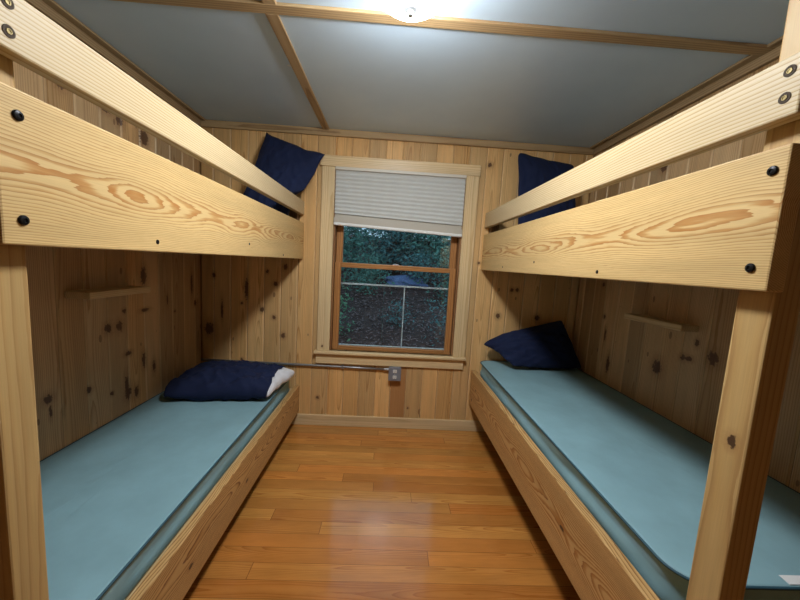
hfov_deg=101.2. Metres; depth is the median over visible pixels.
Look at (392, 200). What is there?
blind
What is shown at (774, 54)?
trim
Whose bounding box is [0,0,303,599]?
bunk bed
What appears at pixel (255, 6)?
trim
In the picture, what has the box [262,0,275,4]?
trim
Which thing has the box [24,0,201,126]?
trim
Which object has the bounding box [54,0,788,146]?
ceiling
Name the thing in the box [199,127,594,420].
wall
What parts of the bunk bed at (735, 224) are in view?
rail, guard rail, post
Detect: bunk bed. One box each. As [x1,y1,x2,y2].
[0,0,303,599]
[469,0,799,599]
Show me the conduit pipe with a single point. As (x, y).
(202, 359)
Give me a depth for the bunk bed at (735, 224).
0.79 m
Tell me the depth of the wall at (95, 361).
1.75 m
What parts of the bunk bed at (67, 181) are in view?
post, guard rail, rail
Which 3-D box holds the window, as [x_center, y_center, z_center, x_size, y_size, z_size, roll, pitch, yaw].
[-0.039,-0.279,2.742,1.265,1.670,0.208,3,6,-2]
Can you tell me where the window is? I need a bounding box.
[314,155,480,369]
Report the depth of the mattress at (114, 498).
1.36 m
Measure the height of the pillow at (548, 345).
0.364 m
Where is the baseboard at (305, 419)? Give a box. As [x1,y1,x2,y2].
[291,413,484,431]
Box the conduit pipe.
[201,358,388,370]
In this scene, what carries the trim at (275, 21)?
attached to the ceiling
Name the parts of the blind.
rail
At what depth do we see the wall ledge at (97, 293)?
1.65 m
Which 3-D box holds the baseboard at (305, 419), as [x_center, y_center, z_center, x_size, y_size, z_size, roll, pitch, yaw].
[-0.122,1.053,2.825,3.073,0.092,0.016,3,6,-2]
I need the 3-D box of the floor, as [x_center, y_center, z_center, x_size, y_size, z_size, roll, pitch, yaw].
[-0.061,1.368,0.706,3.305,0.060,4.500,3,6,-2]
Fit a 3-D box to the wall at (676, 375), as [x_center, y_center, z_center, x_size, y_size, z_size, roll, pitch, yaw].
[1.610,0.228,0.629,0.100,2.412,4.500,3,6,-2]
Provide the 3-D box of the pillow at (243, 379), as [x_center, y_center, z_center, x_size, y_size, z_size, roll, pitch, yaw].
[-1.181,0.547,2.343,0.742,0.177,0.534,3,6,-2]
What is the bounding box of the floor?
[183,424,580,599]
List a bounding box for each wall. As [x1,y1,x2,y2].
[13,61,200,460]
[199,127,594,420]
[573,58,799,492]
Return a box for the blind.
[334,166,466,236]
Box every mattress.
[40,380,289,599]
[480,360,799,599]
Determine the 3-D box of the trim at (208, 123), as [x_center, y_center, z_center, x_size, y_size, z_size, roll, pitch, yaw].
[0.013,-1.269,2.566,3.065,0.052,0.020,3,6,-2]
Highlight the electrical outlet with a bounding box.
[388,366,400,380]
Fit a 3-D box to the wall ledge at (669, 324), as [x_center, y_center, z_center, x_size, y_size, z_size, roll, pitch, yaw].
[1.472,0.124,1.877,0.095,0.032,0.410,3,6,-2]
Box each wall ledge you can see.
[65,286,149,298]
[624,313,698,331]
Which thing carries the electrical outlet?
attached to the wall at (265, 309)
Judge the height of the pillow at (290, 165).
0.686 m
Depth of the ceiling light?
1.13 m
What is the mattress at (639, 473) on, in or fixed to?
on the bunk bed at (735, 224)
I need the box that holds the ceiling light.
[373,0,457,21]
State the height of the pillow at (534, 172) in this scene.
0.675 m
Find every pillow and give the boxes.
[163,360,294,400]
[243,132,324,215]
[484,321,580,368]
[518,153,575,224]
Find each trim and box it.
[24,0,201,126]
[113,0,774,55]
[201,119,593,154]
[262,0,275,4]
[265,14,329,129]
[593,45,781,154]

